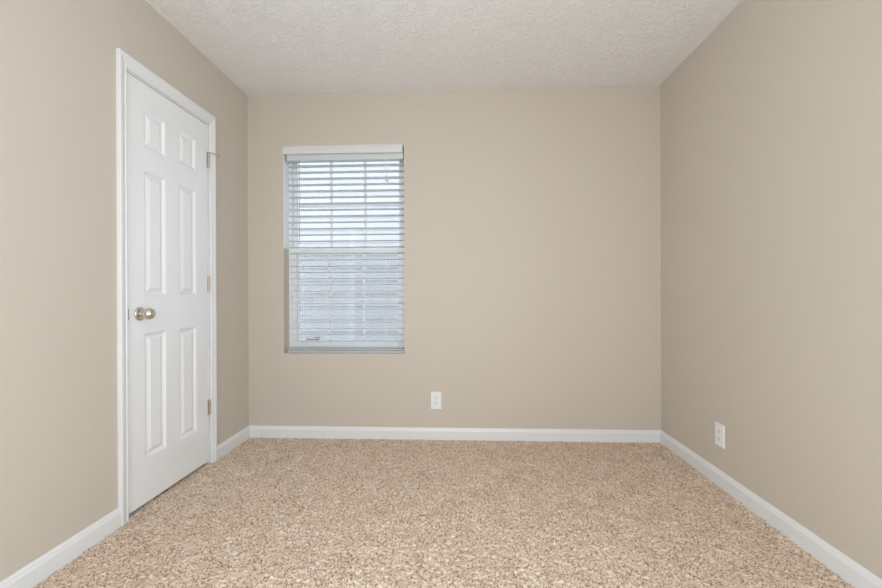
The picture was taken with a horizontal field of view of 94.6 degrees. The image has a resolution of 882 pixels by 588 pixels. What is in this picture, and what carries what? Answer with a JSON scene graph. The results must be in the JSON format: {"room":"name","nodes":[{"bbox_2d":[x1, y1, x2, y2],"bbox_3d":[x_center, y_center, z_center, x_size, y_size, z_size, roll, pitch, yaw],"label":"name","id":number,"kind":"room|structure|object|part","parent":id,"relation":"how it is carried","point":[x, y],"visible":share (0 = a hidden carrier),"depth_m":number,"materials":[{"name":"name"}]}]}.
{"room":"empty bedroom","nodes":[
{"label":"empty bedroom","id":0,"kind":"room"},
{"bbox_2d":[0,0,248,581],"bbox_3d":[-1.528,-0.184,1.059,0.140,2.452,3.700,0,0,3],"label":"wall","id":1,"kind":"structure","parent":0,"point":[59,377],"depth_m":1.58,"materials":[{"name":"beige paint"}]},
{"bbox_2d":[0,508,120,587],"bbox_3d":[-1.442,0.986,1.150,0.014,0.088,1.284,0,0,3],"label":"baseboard","id":2,"kind":"structure","parent":1,"relation":"attached to","point":[35,572],"depth_m":1.53,"materials":[{"name":"white paint"}]},
{"bbox_2d":[116,48,216,525],"bbox_3d":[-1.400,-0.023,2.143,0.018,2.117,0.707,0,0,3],"label":"trim","id":3,"kind":"structure","parent":1,"relation":"attached to","point":[124,62],"depth_m":1.83,"materials":[{"name":"white paint"}]},
{"bbox_2d":[127,72,219,513],"bbox_3d":[-1.392,-0.004,2.174,0.106,2.011,0.661,0,0,3],"label":"door","id":4,"kind":"structure","parent":1,"relation":"in","point":[168,158],"depth_m":2.09,"materials":[{"name":"white paint"}]},
{"bbox_3d":[-1.383,0.093,1.918,0.065,0.055,0.055,0,0,3],"label":"knob","id":5,"kind":"part","parent":4,"relation":"part of","materials":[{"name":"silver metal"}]},
{"bbox_2d":[217,426,249,459],"bbox_3d":[-1.373,0.983,2.702,0.014,0.088,0.408,0,0,3],"label":"baseboard","id":6,"kind":"structure","parent":1,"relation":"attached to","point":[226,446],"depth_m":2.68,"materials":[{"name":"white paint"}]},
{"bbox_2d":[145,0,741,95],"bbox_3d":[-0.025,-1.465,0.990,3.157,0.100,3.980,0,0,3],"label":"ceiling","id":7,"kind":"structure","parent":0,"point":[264,47],"depth_m":2.28,"materials":[{"name":"white paint"}]},
{"bbox_2d":[247,85,660,429],"bbox_3d":[0.065,-0.193,2.910,3.157,2.452,0.140,0,0,3],"label":"wall","id":8,"kind":"structure","parent":0,"point":[532,216],"depth_m":2.83,"materials":[{"name":"beige paint"}]},
{"bbox_2d":[283,151,404,349],"bbox_3d":[-0.685,-0.306,2.950,0.861,1.451,0.147,0,0,3],"label":"window","id":9,"kind":"structure","parent":8,"relation":"in","point":[294,284],"depth_m":2.98,"materials":[{"name":"white plastic"}]},
{"bbox_3d":[-0.678,0.046,3.020,0.781,0.715,0.008,0,0,3],"label":"screen frame","id":10,"kind":"part","parent":9,"relation":"part of","materials":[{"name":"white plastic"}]},
{"bbox_2d":[282,143,404,352],"bbox_3d":[-0.690,-0.317,2.896,0.854,1.468,0.078,0,0,3],"label":"window blind","id":11,"kind":"object","parent":9,"relation":"attached to","point":[347,153],"visible":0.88,"depth_m":2.89,"materials":[{"name":"white plastic"}]},
{"bbox_3d":[-0.976,-0.273,2.920,0.002,1.355,0.055,0,0,3],"label":"ladder cord","id":12,"kind":"part","parent":11,"relation":"part of","materials":[{"name":"white fabric"}]},
{"bbox_3d":[-0.681,-0.970,2.905,0.833,0.044,0.054,0,0,3],"label":"head rail","id":13,"kind":"part","parent":11,"relation":"part of","materials":[{"name":"white plastic"}]},
{"bbox_3d":[-0.673,-0.274,2.907,0.002,1.355,0.055,0,0,3],"label":"ladder cord","id":14,"kind":"part","parent":11,"relation":"part of","materials":[{"name":"white fabric"}]},
{"bbox_3d":[-0.676,0.410,2.908,0.833,0.016,0.052,0,0,3],"label":"rail","id":15,"kind":"part","parent":11,"relation":"part of","materials":[{"name":"white plastic"}]},
{"bbox_3d":[-0.391,-0.275,2.894,0.002,1.355,0.055,0,0,3],"label":"ladder cord","id":16,"kind":"part","parent":11,"relation":"part of","materials":[{"name":"white fabric"}]},
{"bbox_3d":[-0.684,-0.649,2.996,0.809,0.705,0.021,0,0,3],"label":"sash","id":17,"kind":"part","parent":9,"relation":"part of","materials":[{"name":"white plastic"}]},
{"bbox_3d":[-0.683,0.025,2.975,0.809,0.730,0.022,0,0,3],"label":"sash","id":18,"kind":"part","parent":9,"relation":"part of","materials":[{"name":"white plastic"}]},
{"bbox_2d":[431,392,440,408],"bbox_3d":[-0.034,0.743,2.842,0.074,0.121,0.007,0,0,3],"label":"electrical outlet","id":19,"kind":"object","parent":8,"relation":"attached to","point":[435,396],"visible":1,"depth_m":2.84,"materials":[{"name":"white plastic"}]},
{"bbox_2d":[249,425,660,442],"bbox_3d":[0.066,0.977,2.835,2.877,0.088,0.014,0,0,3],"label":"baseboard","id":20,"kind":"structure","parent":8,"relation":"attached to","point":[321,432],"depth_m":2.83,"materials":[{"name":"white paint"}]},
{"bbox_2d":[660,0,881,578],"bbox_3d":[1.486,-0.194,0.924,0.140,2.452,3.700,0,0,3],"label":"wall","id":21,"kind":"structure","parent":0,"point":[771,127],"depth_m":1.74,"materials":[{"name":"beige paint"}]},
{"bbox_2d":[715,422,724,448],"bbox_3d":[1.470,0.745,2.150,0.007,0.120,0.074,0,0,3],"label":"electrical outlet","id":22,"kind":"object","parent":21,"relation":"attached to","point":[719,428],"visible":1,"depth_m":2.14,"materials":[{"name":"white plastic"}]},
{"bbox_2d":[660,430,881,587],"bbox_3d":[1.413,0.976,0.930,0.014,0.088,3.700,0,0,3],"label":"baseboard","id":23,"kind":"structure","parent":21,"relation":"attached to","point":[850,571],"depth_m":1.71,"materials":[{"name":"white paint"}]},
{"bbox_3d":[-0.016,1.061,0.994,3.157,0.048,3.980,0,0,3],"label":"floor","id":24,"kind":"structure","parent":0,"visible":0},
{"bbox_2d":[33,437,853,587],"bbox_3d":[-0.048,1.019,0.995,2.936,0.015,3.696,0,0,3],"label":"carpet","id":25,"kind":"object","parent":24,"relation":"on","point":[269,512],"visible":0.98,"depth_m":1.77,"materials":[{"name":"beige carpet"}]},
{"label":"outside","id":26,"kind":"structure","parent":0,"visible":0},
{"bbox_3d":[0.834,1.511,7.408,20.000,0.100,8.810,0,0,3],"label":"ground","id":27,"kind":"structure","parent":26,"visible":0},
{"bbox_2d":[298,161,398,340],"bbox_3d":[0.761,-0.942,5.960,14.000,4.810,0.300,0,0,3],"label":"window glass","id":28,"kind":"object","parent":27,"relation":"on","point":[315,312],"visible":0.02,"depth_m":5.92,"materials":[{"name":"grey"}]}
]}

